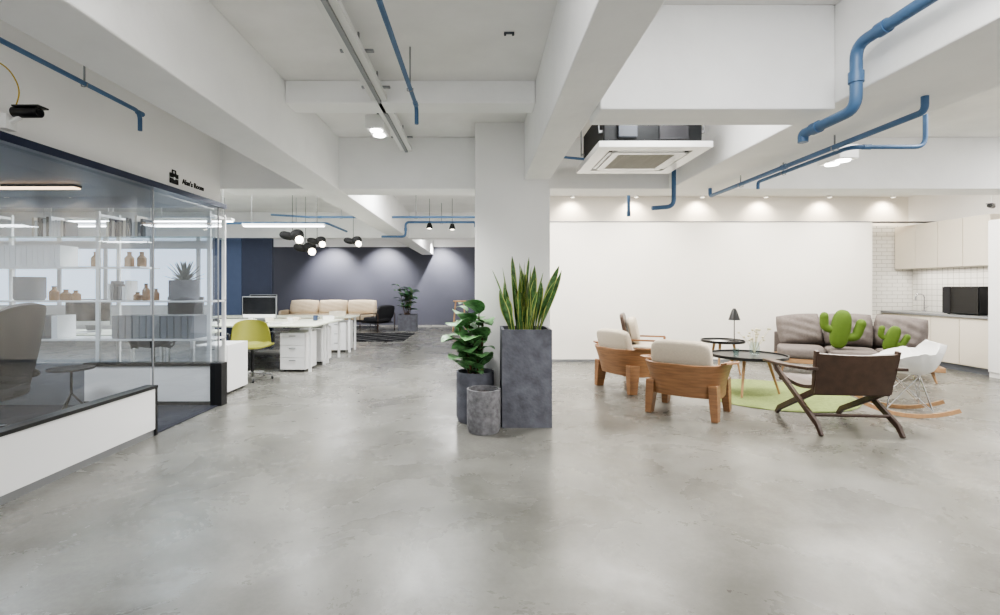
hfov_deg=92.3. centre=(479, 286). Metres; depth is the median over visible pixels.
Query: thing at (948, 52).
beam
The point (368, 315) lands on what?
seat cushion
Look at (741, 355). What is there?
coffee table
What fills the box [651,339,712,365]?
cushion
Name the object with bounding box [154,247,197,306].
window
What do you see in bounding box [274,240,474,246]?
trim
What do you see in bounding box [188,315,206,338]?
box file
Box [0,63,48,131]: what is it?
security camera
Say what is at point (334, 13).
rail
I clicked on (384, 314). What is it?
armchair
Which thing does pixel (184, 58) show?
beam
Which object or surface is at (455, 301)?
wooden stool
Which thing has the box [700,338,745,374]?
coffee table
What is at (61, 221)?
book
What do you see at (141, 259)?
glass bottle
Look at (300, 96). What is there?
beam
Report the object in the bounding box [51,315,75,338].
box file
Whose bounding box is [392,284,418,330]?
rubber plant
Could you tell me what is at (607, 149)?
air conditioner
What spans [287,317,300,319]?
paper stack
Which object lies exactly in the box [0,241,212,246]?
wall
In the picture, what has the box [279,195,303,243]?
pendant lamp
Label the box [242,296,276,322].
desktop monitor
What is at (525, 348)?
snake plant
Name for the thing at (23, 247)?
box file
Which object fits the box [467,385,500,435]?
plant pot
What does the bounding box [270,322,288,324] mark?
paper stack
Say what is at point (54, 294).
glass bottle
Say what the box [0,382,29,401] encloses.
seat cushion
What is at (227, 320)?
office desk
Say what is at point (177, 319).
box file
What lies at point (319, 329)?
drawer pedestal
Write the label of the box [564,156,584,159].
pipe
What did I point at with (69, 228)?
book
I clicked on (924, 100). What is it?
pipe
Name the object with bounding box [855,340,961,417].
rocking chair
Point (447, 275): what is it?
wall
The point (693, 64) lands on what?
beam
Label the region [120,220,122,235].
book
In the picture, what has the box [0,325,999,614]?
floor
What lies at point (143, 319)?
box file
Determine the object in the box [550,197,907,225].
wall
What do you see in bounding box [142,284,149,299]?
glass bottle
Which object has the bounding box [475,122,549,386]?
wall column
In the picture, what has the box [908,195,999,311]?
wall
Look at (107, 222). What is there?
book
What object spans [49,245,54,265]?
box file
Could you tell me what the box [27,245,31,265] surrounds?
box file
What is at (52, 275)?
window
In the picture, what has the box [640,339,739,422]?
armchair
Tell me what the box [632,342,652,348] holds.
seat cushion
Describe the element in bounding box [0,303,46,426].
lounge chair
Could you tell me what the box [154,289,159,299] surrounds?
glass bottle
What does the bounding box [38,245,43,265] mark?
box file
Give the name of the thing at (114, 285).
book
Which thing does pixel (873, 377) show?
lounge chair
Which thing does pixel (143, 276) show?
window
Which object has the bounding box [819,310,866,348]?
cushion
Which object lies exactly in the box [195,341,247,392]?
drawer pedestal
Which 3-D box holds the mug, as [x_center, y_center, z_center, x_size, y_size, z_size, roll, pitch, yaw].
[-2.989,0.564,8.743,0.105,0.090,0.080,0,0,30]
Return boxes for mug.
[313,315,319,320]
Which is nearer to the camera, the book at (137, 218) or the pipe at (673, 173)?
the pipe at (673, 173)
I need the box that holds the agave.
[165,262,203,300]
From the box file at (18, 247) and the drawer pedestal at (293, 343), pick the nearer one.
the box file at (18, 247)
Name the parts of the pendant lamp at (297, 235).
lamp shade, cord, bulb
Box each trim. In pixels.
[0,131,226,208]
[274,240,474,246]
[550,221,936,222]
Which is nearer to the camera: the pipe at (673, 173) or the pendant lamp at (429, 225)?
the pipe at (673, 173)
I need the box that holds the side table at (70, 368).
[45,365,95,409]
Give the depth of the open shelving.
5.63 m
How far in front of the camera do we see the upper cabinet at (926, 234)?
8.53 m
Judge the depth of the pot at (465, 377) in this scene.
4.73 m
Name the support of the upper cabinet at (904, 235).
attached to the wall at (920, 207)
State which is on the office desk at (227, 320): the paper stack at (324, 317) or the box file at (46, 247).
the paper stack at (324, 317)
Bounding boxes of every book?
[32,217,37,235]
[35,220,37,235]
[38,217,45,235]
[40,219,42,235]
[43,219,45,235]
[46,217,48,235]
[49,216,63,235]
[52,221,54,235]
[55,220,57,235]
[58,220,59,235]
[60,220,74,235]
[63,221,77,235]
[106,221,108,235]
[108,284,110,299]
[109,218,119,235]
[111,281,123,299]
[112,221,114,235]
[113,284,124,299]
[115,220,119,235]
[116,287,118,299]
[119,286,124,299]
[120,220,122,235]
[122,287,124,299]
[123,220,125,235]
[125,280,137,299]
[126,218,131,235]
[129,219,131,235]
[132,218,134,235]
[135,216,146,235]
[140,219,151,235]
[143,221,155,235]
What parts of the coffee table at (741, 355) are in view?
leg, leg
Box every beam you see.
[0,0,432,254]
[0,212,474,239]
[220,137,474,194]
[285,81,534,112]
[524,0,665,178]
[550,137,999,194]
[590,5,834,124]
[669,0,999,188]
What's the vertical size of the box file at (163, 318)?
0.270 m
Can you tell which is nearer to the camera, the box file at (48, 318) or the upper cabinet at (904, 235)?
the box file at (48, 318)
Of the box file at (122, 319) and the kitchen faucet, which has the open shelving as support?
the box file at (122, 319)
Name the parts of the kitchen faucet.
spout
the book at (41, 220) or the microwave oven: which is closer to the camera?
the book at (41, 220)
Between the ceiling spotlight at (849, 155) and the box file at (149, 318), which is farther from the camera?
the box file at (149, 318)
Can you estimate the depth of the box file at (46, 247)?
5.65 m
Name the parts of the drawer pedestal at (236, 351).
drawer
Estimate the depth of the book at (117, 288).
5.69 m
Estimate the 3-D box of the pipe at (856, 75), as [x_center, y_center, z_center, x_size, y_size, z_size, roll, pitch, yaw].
[2.100,-1.345,1.825,0.089,0.810,2.650,0,0,0]
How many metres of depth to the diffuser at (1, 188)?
4.29 m
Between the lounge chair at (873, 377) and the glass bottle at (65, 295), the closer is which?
the lounge chair at (873, 377)
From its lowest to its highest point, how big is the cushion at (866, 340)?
0.514 m
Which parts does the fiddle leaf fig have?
stem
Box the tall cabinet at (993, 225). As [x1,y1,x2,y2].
[988,219,999,378]
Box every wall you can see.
[0,19,219,201]
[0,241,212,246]
[0,362,226,405]
[0,385,157,505]
[217,208,218,362]
[274,247,474,324]
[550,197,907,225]
[550,222,871,358]
[872,226,912,324]
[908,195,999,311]
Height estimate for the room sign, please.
0.135 m
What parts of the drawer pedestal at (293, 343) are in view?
drawer, drawer, drawer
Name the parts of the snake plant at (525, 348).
planter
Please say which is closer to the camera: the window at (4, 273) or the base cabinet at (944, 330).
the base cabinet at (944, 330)
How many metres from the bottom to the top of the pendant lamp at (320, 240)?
1.017 m
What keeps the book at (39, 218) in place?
on the open shelving
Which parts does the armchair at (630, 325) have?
backrest, armrest, armrest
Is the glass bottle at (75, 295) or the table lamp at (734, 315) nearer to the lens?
the glass bottle at (75, 295)
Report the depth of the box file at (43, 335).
5.66 m
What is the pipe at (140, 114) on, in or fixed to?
hanging from the ceiling at (448, 40)
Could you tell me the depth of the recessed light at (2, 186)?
4.26 m
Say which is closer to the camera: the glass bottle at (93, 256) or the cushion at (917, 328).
the glass bottle at (93, 256)
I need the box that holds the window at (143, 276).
[105,247,151,306]
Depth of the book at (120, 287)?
5.69 m
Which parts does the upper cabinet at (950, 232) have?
door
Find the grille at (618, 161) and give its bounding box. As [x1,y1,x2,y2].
[605,155,673,167]
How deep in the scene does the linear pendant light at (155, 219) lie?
6.96 m
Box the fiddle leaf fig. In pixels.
[441,299,494,423]
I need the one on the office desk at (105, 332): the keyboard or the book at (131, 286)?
the keyboard
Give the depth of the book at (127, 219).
5.69 m
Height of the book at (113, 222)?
0.195 m
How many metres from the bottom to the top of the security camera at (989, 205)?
0.532 m
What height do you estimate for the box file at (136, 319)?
0.270 m
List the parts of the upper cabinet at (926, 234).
door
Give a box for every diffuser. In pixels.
[0,187,80,189]
[154,221,232,221]
[156,226,221,226]
[243,226,323,226]
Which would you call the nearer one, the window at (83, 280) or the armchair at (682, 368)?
the armchair at (682, 368)
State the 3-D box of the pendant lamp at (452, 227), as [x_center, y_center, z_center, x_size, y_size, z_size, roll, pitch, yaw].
[-0.550,-1.438,9.500,0.130,0.624,0.130,0,0,0]
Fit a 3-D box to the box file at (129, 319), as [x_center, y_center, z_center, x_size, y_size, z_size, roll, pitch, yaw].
[-4.136,0.474,5.779,0.070,0.270,0.261,0,0,0]
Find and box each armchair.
[359,305,394,332]
[593,328,650,394]
[620,312,665,348]
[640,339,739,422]
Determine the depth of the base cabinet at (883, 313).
8.94 m
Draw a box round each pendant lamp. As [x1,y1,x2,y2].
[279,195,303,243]
[293,197,315,254]
[307,236,325,246]
[344,216,361,246]
[426,199,432,228]
[449,224,454,229]
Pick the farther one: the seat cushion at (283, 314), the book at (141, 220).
the seat cushion at (283, 314)
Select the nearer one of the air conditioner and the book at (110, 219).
the air conditioner
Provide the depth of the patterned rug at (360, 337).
12.72 m
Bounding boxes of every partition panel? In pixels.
[213,238,241,340]
[242,238,273,348]
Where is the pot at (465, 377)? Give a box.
[456,368,493,423]
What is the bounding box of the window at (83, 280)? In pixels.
[59,247,104,306]
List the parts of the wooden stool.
leg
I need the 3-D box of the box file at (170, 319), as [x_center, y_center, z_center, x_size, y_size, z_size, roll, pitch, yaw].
[-3.644,0.474,5.779,0.070,0.270,0.261,0,0,0]
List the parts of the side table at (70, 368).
leg, stem, leg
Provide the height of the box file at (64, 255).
0.250 m
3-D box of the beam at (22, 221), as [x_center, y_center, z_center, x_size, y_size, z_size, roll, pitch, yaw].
[-6.300,-1.448,11.400,13.200,0.605,0.400,0,0,0]
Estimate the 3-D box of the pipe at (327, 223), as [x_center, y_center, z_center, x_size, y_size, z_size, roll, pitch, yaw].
[-5.489,-1.482,10.087,5.022,0.537,1.427,0,0,0]
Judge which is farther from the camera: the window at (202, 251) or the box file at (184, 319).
the window at (202, 251)
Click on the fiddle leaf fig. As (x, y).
(469, 348)
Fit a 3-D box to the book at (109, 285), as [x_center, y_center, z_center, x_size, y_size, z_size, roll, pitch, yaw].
[-4.400,0.059,5.780,0.028,0.200,0.180,0,0,0]
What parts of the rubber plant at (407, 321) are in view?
stem, planter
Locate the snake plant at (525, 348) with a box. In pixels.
[492,257,561,427]
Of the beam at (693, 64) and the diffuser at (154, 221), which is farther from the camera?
the diffuser at (154, 221)
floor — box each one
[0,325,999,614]
[0,405,217,432]
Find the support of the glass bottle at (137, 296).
on the open shelving
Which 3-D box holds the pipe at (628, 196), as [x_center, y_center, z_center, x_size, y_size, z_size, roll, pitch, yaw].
[1.870,-1.320,6.040,0.049,0.860,0.049,0,0,0]
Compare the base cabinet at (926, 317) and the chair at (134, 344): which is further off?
the base cabinet at (926, 317)
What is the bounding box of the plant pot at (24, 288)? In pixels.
[13,277,46,300]
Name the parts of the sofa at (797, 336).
backrest, frame, leg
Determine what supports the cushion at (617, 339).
on the armchair at (616, 353)
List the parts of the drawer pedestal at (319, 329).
drawer, drawer, drawer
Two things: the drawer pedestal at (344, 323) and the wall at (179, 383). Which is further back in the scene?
the drawer pedestal at (344, 323)
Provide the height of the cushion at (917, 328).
0.553 m
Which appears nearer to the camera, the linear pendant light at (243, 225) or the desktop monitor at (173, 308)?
the desktop monitor at (173, 308)
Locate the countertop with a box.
[881,311,987,318]
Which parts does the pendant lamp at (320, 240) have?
bulb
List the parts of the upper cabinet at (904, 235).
door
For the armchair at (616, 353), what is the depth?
6.09 m
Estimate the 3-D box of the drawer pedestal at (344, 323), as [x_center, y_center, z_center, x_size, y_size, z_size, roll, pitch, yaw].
[-2.980,1.040,10.235,0.400,0.620,0.550,0,0,0]
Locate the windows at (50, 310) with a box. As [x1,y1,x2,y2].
[0,307,212,328]
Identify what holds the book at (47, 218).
on the open shelving
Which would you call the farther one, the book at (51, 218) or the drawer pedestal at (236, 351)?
the drawer pedestal at (236, 351)
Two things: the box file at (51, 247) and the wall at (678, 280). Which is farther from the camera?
the wall at (678, 280)
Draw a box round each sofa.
[279,300,376,327]
[774,313,945,383]
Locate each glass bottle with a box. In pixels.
[49,286,59,299]
[60,289,71,299]
[70,290,80,299]
[91,252,94,265]
[124,252,134,265]
[133,292,141,299]
[137,252,146,266]
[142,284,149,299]
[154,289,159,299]
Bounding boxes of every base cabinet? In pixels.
[882,313,905,315]
[905,314,930,340]
[931,316,961,370]
[960,318,988,375]
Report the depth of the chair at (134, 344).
7.04 m
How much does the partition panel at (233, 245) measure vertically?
2.420 m
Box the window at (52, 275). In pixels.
[14,269,58,306]
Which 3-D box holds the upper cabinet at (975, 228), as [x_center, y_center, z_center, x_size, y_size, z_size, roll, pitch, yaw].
[8.110,-0.740,7.674,0.360,0.800,0.428,0,0,0]
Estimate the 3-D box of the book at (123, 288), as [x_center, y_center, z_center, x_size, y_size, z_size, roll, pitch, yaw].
[-4.230,0.077,5.780,0.028,0.164,0.180,0,0,0]
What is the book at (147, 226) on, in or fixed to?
on the open shelving
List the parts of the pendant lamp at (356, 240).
lamp shade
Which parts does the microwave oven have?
control panel, door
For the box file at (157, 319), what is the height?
0.270 m
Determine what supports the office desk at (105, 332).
on the floor at (353, 484)
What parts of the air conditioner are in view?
hanger rod, intake frame, duct plate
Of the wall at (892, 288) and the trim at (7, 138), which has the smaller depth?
the trim at (7, 138)
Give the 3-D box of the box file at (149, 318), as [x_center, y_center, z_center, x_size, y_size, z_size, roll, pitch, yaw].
[-3.890,0.474,5.779,0.070,0.270,0.261,0,0,0]
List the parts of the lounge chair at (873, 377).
armrest, seat, leg, leg, backrest, leg, leg, armrest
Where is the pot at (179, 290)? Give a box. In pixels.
[169,280,199,300]
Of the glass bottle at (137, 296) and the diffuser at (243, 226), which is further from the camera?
the diffuser at (243, 226)
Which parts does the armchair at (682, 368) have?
armrest, leg, leg, leg, leg, armrest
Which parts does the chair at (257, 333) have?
backrest, seat, armrest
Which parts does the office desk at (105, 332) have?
leg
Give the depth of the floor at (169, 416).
5.12 m
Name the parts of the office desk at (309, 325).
leg, leg, leg, leg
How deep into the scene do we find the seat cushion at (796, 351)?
7.49 m
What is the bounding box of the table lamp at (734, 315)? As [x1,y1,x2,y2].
[728,308,739,340]
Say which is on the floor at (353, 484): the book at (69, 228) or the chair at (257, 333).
the chair at (257, 333)
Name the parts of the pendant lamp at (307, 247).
lamp shade, cord, bulb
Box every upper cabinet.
[895,225,930,268]
[915,221,954,267]
[938,218,979,266]
[963,214,999,265]
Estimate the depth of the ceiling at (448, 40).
3.61 m
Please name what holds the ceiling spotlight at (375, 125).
hanging from the ceiling at (448, 40)
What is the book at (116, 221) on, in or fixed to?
on the open shelving
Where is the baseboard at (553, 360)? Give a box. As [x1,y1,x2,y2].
[552,359,747,361]
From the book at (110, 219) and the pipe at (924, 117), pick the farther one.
the book at (110, 219)
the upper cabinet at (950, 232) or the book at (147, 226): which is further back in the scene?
the upper cabinet at (950, 232)
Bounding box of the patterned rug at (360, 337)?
[353,333,414,341]
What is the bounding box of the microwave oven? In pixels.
[942,286,987,315]
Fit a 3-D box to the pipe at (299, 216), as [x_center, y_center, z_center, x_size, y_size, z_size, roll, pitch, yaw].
[-2.066,-1.513,9.126,4.700,0.474,0.699,0,0,11]
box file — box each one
[4,245,9,265]
[10,245,15,265]
[16,245,20,265]
[21,245,26,265]
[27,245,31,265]
[32,245,37,265]
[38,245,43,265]
[42,315,48,338]
[44,245,48,265]
[45,315,55,338]
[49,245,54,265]
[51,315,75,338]
[55,245,77,265]
[112,315,121,338]
[119,315,128,338]
[126,315,135,338]
[133,315,142,338]
[140,315,149,338]
[147,315,156,338]
[154,315,163,338]
[161,315,170,338]
[167,315,177,338]
[174,315,184,338]
[181,315,190,338]
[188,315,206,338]
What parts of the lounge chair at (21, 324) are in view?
armrest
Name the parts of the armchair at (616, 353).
leg, leg, armrest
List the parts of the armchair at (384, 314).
leg, seat frame, backrest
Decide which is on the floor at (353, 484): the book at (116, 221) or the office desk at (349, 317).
the office desk at (349, 317)
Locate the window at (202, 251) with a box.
[198,247,212,306]
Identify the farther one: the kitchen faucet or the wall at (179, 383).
the kitchen faucet
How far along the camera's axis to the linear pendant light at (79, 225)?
8.16 m
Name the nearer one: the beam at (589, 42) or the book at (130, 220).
the beam at (589, 42)
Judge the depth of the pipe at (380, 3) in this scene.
3.06 m
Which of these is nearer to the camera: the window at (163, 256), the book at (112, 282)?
the book at (112, 282)
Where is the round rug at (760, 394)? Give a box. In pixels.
[721,379,860,412]
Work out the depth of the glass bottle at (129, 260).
5.72 m
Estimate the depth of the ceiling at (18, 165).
4.53 m
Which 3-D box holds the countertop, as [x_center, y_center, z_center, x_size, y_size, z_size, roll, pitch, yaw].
[7.975,0.469,8.205,0.610,0.038,1.970,0,0,0]
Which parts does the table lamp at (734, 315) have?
lamp shade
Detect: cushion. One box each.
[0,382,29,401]
[283,314,314,318]
[290,300,318,313]
[319,300,347,313]
[343,314,372,319]
[348,300,376,313]
[363,316,390,321]
[597,328,632,349]
[627,316,639,342]
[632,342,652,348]
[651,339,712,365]
[776,313,823,343]
[777,343,825,359]
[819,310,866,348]
[823,313,872,346]
[824,345,878,354]
[873,315,928,347]
[878,326,910,349]
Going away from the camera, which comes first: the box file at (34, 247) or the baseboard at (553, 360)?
the box file at (34, 247)
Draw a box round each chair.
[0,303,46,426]
[128,341,175,361]
[227,320,274,382]
[763,350,908,437]
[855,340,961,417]
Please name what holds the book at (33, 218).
on the open shelving
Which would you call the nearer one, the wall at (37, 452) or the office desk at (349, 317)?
the wall at (37, 452)
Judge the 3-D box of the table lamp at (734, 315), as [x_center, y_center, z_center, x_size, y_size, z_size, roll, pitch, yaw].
[3.920,0.579,7.400,0.170,0.500,0.170,0,0,0]
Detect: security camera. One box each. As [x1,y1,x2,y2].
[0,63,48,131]
[987,195,995,207]
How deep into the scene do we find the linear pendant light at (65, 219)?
6.96 m
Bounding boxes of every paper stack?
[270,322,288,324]
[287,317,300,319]
[322,315,333,319]
[329,311,345,315]
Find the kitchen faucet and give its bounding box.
[915,293,928,311]
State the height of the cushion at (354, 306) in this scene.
0.509 m
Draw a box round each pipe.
[0,37,144,130]
[75,198,347,231]
[271,210,474,218]
[376,0,418,124]
[381,203,474,237]
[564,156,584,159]
[627,195,630,216]
[651,169,675,209]
[708,95,928,196]
[756,113,927,188]
[797,0,937,143]
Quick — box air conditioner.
[576,125,712,173]
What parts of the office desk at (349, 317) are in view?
leg, leg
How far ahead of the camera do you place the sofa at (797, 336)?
7.51 m
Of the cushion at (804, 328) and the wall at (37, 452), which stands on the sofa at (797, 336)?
the cushion at (804, 328)
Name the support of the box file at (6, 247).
on the open shelving
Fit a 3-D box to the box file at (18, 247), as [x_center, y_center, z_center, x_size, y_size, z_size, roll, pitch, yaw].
[-5.436,-0.366,5.779,0.060,0.250,0.261,0,0,0]
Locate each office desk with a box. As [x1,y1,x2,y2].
[76,329,221,361]
[131,322,329,371]
[166,319,343,362]
[212,315,359,351]
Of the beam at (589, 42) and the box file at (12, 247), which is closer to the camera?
the beam at (589, 42)
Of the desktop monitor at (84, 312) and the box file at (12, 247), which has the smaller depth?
the box file at (12, 247)
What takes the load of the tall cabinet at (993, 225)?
on the floor at (353, 484)
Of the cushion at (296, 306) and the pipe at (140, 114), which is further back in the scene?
the cushion at (296, 306)
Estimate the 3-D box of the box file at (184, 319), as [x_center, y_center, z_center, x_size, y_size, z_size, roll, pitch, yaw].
[-3.480,0.474,5.779,0.070,0.270,0.261,0,0,0]
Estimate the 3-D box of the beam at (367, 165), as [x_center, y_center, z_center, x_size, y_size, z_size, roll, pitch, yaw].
[-1.552,-1.448,5.800,2.997,0.605,0.400,0,0,0]
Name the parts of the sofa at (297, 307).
armrest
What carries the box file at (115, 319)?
on the open shelving
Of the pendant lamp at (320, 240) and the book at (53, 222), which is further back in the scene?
the pendant lamp at (320, 240)
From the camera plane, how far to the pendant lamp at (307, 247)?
9.20 m
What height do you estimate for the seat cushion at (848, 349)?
0.190 m
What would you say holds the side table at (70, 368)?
on the floor at (169, 416)
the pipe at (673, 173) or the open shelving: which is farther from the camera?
the open shelving
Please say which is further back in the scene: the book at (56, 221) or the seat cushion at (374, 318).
the seat cushion at (374, 318)
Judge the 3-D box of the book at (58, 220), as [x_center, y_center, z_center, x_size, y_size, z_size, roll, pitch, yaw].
[-4.994,-0.690,5.780,0.028,0.198,0.180,0,0,0]
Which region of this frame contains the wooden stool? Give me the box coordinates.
[452,300,466,331]
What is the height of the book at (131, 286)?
0.238 m
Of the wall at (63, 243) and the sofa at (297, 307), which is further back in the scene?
the sofa at (297, 307)
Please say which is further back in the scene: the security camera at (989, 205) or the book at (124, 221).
the security camera at (989, 205)
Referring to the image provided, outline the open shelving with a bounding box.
[0,211,225,361]
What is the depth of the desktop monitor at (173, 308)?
7.99 m
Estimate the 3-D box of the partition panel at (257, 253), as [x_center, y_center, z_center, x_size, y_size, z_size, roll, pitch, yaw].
[-4.880,0.140,10.540,0.660,2.420,0.080,0,0,0]
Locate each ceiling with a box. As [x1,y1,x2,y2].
[0,0,999,211]
[0,142,217,207]
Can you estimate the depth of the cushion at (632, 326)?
7.35 m
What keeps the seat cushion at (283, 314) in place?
on the sofa at (297, 307)
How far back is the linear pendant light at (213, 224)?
8.16 m
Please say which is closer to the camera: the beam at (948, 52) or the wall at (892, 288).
the beam at (948, 52)
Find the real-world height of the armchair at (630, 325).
0.938 m
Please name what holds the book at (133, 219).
on the open shelving
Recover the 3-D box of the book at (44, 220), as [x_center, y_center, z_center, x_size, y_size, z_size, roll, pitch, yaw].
[-5.164,-0.697,5.780,0.028,0.212,0.180,0,0,0]
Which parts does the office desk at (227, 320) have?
leg, leg, leg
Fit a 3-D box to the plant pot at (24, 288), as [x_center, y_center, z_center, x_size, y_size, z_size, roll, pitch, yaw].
[-5.420,0.019,5.780,0.300,0.280,0.300,0,0,0]
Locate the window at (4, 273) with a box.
[0,269,8,306]
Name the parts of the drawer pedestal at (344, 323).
drawer, drawer, drawer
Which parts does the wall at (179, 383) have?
grey panel, panel, post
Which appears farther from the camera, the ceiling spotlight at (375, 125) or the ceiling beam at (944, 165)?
the ceiling beam at (944, 165)
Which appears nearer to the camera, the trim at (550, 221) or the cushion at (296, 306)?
the trim at (550, 221)
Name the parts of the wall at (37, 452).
post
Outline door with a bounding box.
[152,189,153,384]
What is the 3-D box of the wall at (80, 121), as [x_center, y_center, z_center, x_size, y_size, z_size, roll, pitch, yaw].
[-3.090,-1.350,1.300,0.120,0.800,8.600,0,0,0]
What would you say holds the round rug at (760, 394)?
on the floor at (353, 484)
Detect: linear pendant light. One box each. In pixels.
[51,208,124,221]
[78,224,105,226]
[149,218,233,221]
[156,208,221,226]
[242,224,325,226]
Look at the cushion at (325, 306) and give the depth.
16.25 m
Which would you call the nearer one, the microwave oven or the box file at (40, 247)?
the box file at (40, 247)
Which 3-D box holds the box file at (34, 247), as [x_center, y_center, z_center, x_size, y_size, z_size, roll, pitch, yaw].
[-5.238,-0.366,5.779,0.060,0.250,0.261,0,0,0]
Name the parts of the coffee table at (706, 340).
leg, leg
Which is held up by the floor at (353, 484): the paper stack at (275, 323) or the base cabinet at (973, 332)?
the base cabinet at (973, 332)
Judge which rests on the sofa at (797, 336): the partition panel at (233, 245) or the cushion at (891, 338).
the cushion at (891, 338)
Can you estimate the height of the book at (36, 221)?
0.198 m
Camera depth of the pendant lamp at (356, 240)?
8.53 m
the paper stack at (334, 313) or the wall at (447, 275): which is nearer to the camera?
the paper stack at (334, 313)
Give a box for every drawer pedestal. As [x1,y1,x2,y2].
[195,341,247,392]
[280,330,315,370]
[299,326,330,362]
[329,320,352,350]
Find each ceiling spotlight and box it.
[365,113,389,137]
[817,144,858,166]
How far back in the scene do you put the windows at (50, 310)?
12.00 m
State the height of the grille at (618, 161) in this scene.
0.022 m
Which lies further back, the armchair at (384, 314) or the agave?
the armchair at (384, 314)
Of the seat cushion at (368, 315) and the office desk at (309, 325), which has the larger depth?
the seat cushion at (368, 315)
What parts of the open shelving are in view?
cross rail, post, post, cross rail, post, post, cross rail, post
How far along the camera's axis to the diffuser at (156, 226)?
8.17 m
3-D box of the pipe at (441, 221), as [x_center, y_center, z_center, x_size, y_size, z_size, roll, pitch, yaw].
[-1.063,-1.388,10.000,1.973,0.723,0.059,0,0,0]
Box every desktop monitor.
[65,299,111,331]
[167,297,203,314]
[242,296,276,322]
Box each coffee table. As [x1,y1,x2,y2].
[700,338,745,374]
[712,349,789,397]
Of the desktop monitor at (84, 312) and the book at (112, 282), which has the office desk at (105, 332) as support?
the desktop monitor at (84, 312)
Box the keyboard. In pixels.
[76,332,94,333]
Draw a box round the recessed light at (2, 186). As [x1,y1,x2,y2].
[0,184,81,189]
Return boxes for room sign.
[170,169,203,190]
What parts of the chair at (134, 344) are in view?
backrest, seat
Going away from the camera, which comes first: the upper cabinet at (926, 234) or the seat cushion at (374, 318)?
the upper cabinet at (926, 234)
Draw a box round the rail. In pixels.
[314,0,412,152]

